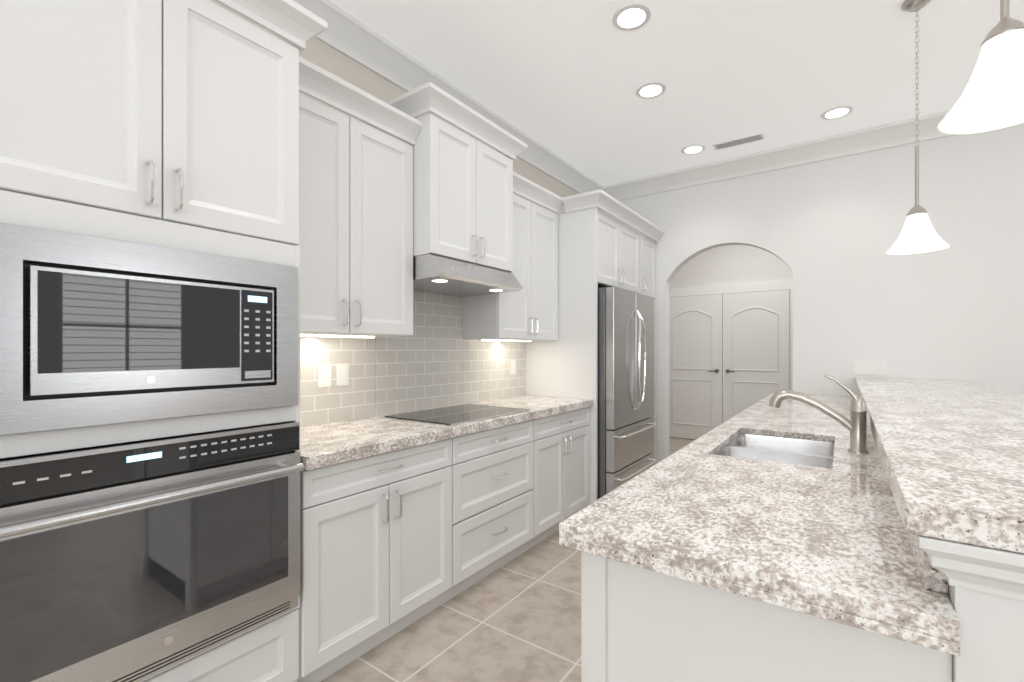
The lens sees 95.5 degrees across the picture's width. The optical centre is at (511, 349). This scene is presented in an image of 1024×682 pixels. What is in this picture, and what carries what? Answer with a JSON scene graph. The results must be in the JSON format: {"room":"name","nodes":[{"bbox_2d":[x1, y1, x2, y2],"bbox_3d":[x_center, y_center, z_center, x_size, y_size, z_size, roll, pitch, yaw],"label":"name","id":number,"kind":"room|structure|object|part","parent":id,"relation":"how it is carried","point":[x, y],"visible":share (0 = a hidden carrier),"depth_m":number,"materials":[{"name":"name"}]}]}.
{"room":"kitchen","nodes":[
{"label":"kitchen","id":0,"kind":"room"},
{"bbox_2d":[210,0,597,213],"bbox_3d":[-0.934,-0.225,2.582,0.120,3.050,11.120,0,0,35],"label":"wall","id":1,"kind":"structure","parent":0,"point":[322,55],"depth_m":2.63,"materials":[{"name":"beige paint"}]},
{"bbox_2d":[297,84,412,337],"bbox_3d":[-0.887,-0.580,2.259,0.328,1.020,0.792,0,0,35],"label":"upper cabinet","id":2,"kind":"object","parent":1,"relation":"attached to","point":[391,192],"depth_m":2.18,"materials":[{"name":"white paint"}]},
{"bbox_2d":[300,291,525,426],"bbox_3d":[-0.568,0.008,2.982,0.010,0.752,2.341,0,0,35],"label":"backsplash","id":3,"kind":"structure","parent":1,"relation":"attached to","point":[435,360],"depth_m":2.92,"materials":[{"name":"tile"}]},
{"bbox_2d":[318,364,330,386],"bbox_3d":[-0.969,0.135,2.405,0.006,0.118,0.075,0,0,35],"label":"electrical outlet plate","id":4,"kind":"object","parent":3,"relation":"attached to","point":[324,375],"visible":1,"depth_m":2.40,"materials":[{"name":"white plastic"}]},
{"bbox_2d":[336,363,348,385],"bbox_3d":[-0.908,0.135,2.490,0.006,0.118,0.075,0,0,35],"label":"electrical outlet plate","id":5,"kind":"object","parent":3,"relation":"attached to","point":[342,374],"visible":1,"depth_m":2.49,"materials":[{"name":"white plastic"}]},
{"bbox_2d":[510,360,515,374],"bbox_3d":[0.009,0.145,3.777,0.006,0.118,0.075,0,0,35],"label":"electrical outlet plate","id":6,"kind":"object","parent":3,"relation":"attached to","point":[512,367],"visible":1,"depth_m":3.77,"materials":[{"name":"white plastic"}]},
{"bbox_2d":[369,88,516,275],"bbox_3d":[-0.391,-0.920,2.852,0.448,0.840,0.749,0,0,35],"label":"upper cabinet","id":7,"kind":"object","parent":1,"relation":"attached to","point":[465,203],"depth_m":2.60,"materials":[{"name":"white paint"}]},
{"bbox_2d":[413,254,522,296],"bbox_3d":[-0.358,-0.433,2.829,0.528,0.130,0.744,0,0,35],"label":"range hood","id":8,"kind":"object","parent":7,"relation":"attached to","point":[435,274],"visible":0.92,"depth_m":2.66,"materials":[{"name":"silver metal"}]},
{"bbox_2d":[293,0,604,193],"bbox_3d":[-1.540,-1.672,1.540,0.104,0.155,8.720,0,0,36],"label":"crown molding","id":9,"kind":"structure","parent":1,"relation":"attached to","point":[347,34],"depth_m":2.77,"materials":[{"name":"white paint"}]},
{"bbox_2d":[463,192,559,341],"bbox_3d":[0.010,-0.580,3.517,0.328,1.020,0.797,0,0,35],"label":"upper cabinet","id":10,"kind":"object","parent":1,"relation":"attached to","point":[528,314],"depth_m":3.39,"materials":[{"name":"white paint"}]},
{"bbox_2d":[321,437,694,681],"bbox_3d":[1.997,1.330,0.492,7.320,0.060,11.120,0,0,35],"label":"floor","id":11,"kind":"structure","parent":0,"point":[517,619],"depth_m":2.12,"materials":[{"name":"tile"}]},
{"bbox_2d":[0,0,326,681],"bbox_3d":[-1.205,0.052,1.524,0.664,2.495,0.901,0,0,35],"label":"tall cabinet","id":12,"kind":"object","parent":11,"relation":"on","point":[174,124],"visible":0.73,"depth_m":1.35,"materials":[{"name":"white paint"}]},
{"bbox_2d":[0,222,297,434],"bbox_3d":[-1.112,-0.048,1.418,0.322,0.489,0.787,0,0,35],"label":"microwave","id":13,"kind":"object","parent":12,"relation":"in","point":[73,333],"visible":1,"depth_m":1.27,"materials":[{"name":"silver metal"}]},
{"bbox_2d":[0,422,303,681],"bbox_3d":[-1.082,0.585,1.397,0.396,0.654,0.787,0,0,35],"label":"wall oven","id":14,"kind":"object","parent":12,"relation":"in","point":[135,561],"visible":0.98,"depth_m":1.27,"materials":[{"name":"black glass"}]},
{"bbox_2d":[297,437,456,681],"bbox_3d":[-0.774,0.868,2.177,0.608,0.864,0.794,0,0,35],"label":"base cabinet","id":15,"kind":"object","parent":11,"relation":"on","point":[392,543],"depth_m":1.94,"materials":[{"name":"white paint"}]},
{"bbox_2d":[300,395,592,469],"bbox_3d":[-0.313,0.410,2.800,0.635,0.050,2.342,0,0,35],"label":"countertop","id":16,"kind":"structure","parent":15,"relation":"on","point":[326,444],"depth_m":2.23,"materials":[{"name":"stone"}]},
{"bbox_2d":[385,404,530,425],"bbox_3d":[-0.304,0.381,2.790,0.514,0.008,0.734,0,0,35],"label":"cooktop","id":17,"kind":"object","parent":16,"relation":"in","point":[456,414],"visible":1,"depth_m":2.69,"materials":[{"name":"black glass"}]},
{"bbox_2d":[457,419,536,594],"bbox_3d":[-0.325,0.868,2.805,0.608,0.864,0.750,0,0,35],"label":"base cabinet","id":18,"kind":"object","parent":11,"relation":"on","point":[497,467],"depth_m":2.62,"materials":[{"name":"white paint"}]},
{"bbox_2d":[537,407,589,543],"bbox_3d":[0.125,0.868,3.436,0.608,0.864,0.800,0,0,35],"label":"base cabinet","id":19,"kind":"object","parent":11,"relation":"on","point":[563,439],"depth_m":3.23,"materials":[{"name":"white paint"}]},
{"bbox_2d":[526,189,663,508],"bbox_3d":[0.806,0.052,4.290,0.726,2.495,1.512,0,0,35],"label":"surround","id":20,"kind":"object","parent":11,"relation":"on","point":[597,249],"visible":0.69,"depth_m":3.71,"materials":[{"name":"white paint"}]},
{"bbox_2d":[598,287,656,498],"bbox_3d":[0.770,0.412,4.088,0.786,1.775,0.930,0,0,35],"label":"refrigerator","id":21,"kind":"object","parent":11,"relation":"on","point":[626,424],"visible":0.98,"depth_m":3.69,"materials":[{"name":"silver metal"}]},
{"bbox_2d":[559,393,1023,681],"bbox_3d":[1.562,0.787,2.336,0.860,1.025,3.817,0,0,35],"label":"kitchen island","id":22,"kind":"object","parent":11,"relation":"on","point":[639,624],"depth_m":0.91,"materials":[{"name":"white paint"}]},
{"bbox_3d":[1.476,0.355,2.397,0.650,0.159,3.817,0,0,35],"label":"kitchen island top","id":23,"kind":"part","parent":22,"relation":"part of","materials":[{"name":"beige stone"}]},
{"bbox_2d":[715,434,834,468],"bbox_3d":[1.081,0.508,1.894,0.440,0.184,0.760,0,0,35],"label":"sink","id":24,"kind":"object","parent":22,"relation":"in","point":[813,453],"visible":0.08,"depth_m":2.08,"materials":[{"name":"silver metal"}]},
{"bbox_2d":[769,374,868,453],"bbox_3d":[1.190,0.240,1.817,0.325,0.289,0.062,0,0,35],"label":"faucet","id":25,"kind":"object","parent":22,"relation":"on","point":[855,425],"visible":1,"depth_m":1.75,"materials":[{"name":"silver metal"}]},
{"bbox_2d":[855,377,1023,553],"bbox_3d":[1.956,0.250,2.058,0.645,0.050,3.812,0,0,35],"label":"bar","id":26,"kind":"object","parent":22,"relation":"on","point":[951,453],"visible":0.98,"depth_m":0.99,"materials":[{"name":"stone"}]},
{"bbox_2d":[330,0,1023,185],"bbox_3d":[1.997,-1.790,0.492,7.320,0.080,11.120,0,0,35],"label":"ceiling","id":27,"kind":"structure","parent":0,"point":[564,79],"depth_m":2.85,"materials":[{"name":"white paint"}]},
{"bbox_2d":[612,3,650,30],"bbox_3d":[0.630,-1.746,2.450,0.200,0.006,0.200,0,0,35],"label":"recessed light","id":28,"kind":"object","parent":27,"relation":"in","point":[630,17],"visible":1,"depth_m":2.44,"materials":[{"name":"white paint"}]},
{"bbox_2d":[636,82,665,98],"bbox_3d":[0.937,-1.746,3.139,0.200,0.006,0.200,0,0,35],"label":"recessed light","id":29,"kind":"object","parent":27,"relation":"in","point":[650,90],"visible":1,"depth_m":3.13,"materials":[{"name":"white paint"}]},
{"bbox_2d":[681,144,705,154],"bbox_3d":[1.585,-1.746,4.065,0.200,0.006,0.200,0,0,35],"label":"recessed light","id":30,"kind":"object","parent":27,"relation":"in","point":[693,149],"visible":1,"depth_m":4.05,"materials":[{"name":"white paint"}]},
{"bbox_2d":[713,133,764,149],"bbox_3d":[1.905,-1.745,3.911,0.380,0.009,0.120,0,0,35],"label":"ceiling vent","id":31,"kind":"object","parent":27,"relation":"in","point":[740,141],"visible":1,"depth_m":3.90,"materials":[{"name":"white metal"}]},
{"bbox_2d":[821,106,853,119],"bbox_3d":[2.401,-1.746,3.434,0.200,0.006,0.200,0,0,35],"label":"recessed light","id":32,"kind":"object","parent":27,"relation":"in","point":[836,112],"visible":1,"depth_m":3.42,"materials":[{"name":"white paint"}]},
{"bbox_2d":[886,0,949,254],"bbox_3d":[2.033,-1.125,2.333,0.244,1.249,0.244,0,0,35],"label":"pendant light","id":33,"kind":"object","parent":27,"relation":"hanging from","point":[918,234],"visible":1,"depth_m":2.32,"materials":[{"name":"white glass"}]},
{"bbox_2d":[937,0,1023,134],"bbox_3d":[1.201,-1.165,1.133,0.244,1.169,0.244,0,0,35],"label":"pendant light","id":34,"kind":"object","parent":27,"relation":"hanging from","point":[991,98],"visible":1,"depth_m":1.13,"materials":[{"name":"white glass"}]},
{"bbox_2d":[669,245,792,288],"bbox_3d":[3.530,-0.225,6.154,3.000,3.050,0.120,0,0,35],"label":"wall","id":35,"kind":"structure","parent":0,"point":[731,264],"depth_m":6.43,"materials":[{"name":"white paint"}]},
{"bbox_2d":[669,290,789,439],"bbox_3d":[2.914,0.261,6.444,1.606,2.062,0.104,0,0,35],"label":"doors","id":36,"kind":"structure","parent":35,"relation":"in","point":[729,355],"depth_m":6.46,"materials":[{"name":"white paint"}]},
{"bbox_2d":[669,280,792,389],"bbox_3d":[2.938,0.203,6.478,1.780,2.195,0.040,0,0,35],"label":"door frame","id":37,"kind":"structure","parent":35,"relation":"attached to","point":[742,288],"depth_m":6.27,"materials":[{"name":"white paint"}]},
{"bbox_2d":[598,123,1023,463],"bbox_3d":[3.916,-0.225,3.079,7.200,3.050,0.120,0,0,35],"label":"wall","id":38,"kind":"structure","parent":0,"point":[828,232],"depth_m":3.70,"materials":[{"name":"white paint"}]},
{"bbox_2d":[605,109,953,200],"bbox_3d":[3.899,-1.672,2.952,7.080,0.155,0.104,0,0,36],"label":"crown molding","id":39,"kind":"structure","parent":38,"relation":"attached to","point":[902,132],"depth_m":4.01,"materials":[{"name":"white paint"}]},
{"bbox_2d":[853,360,885,374],"bbox_3d":[2.875,0.147,3.741,0.204,0.115,0.008,0,0,35],"label":"switch plate","id":40,"kind":"object","parent":38,"relation":"attached to","point":[860,367],"visible":1,"depth_m":3.74,"materials":[{"name":"white plastic"}]}
]}

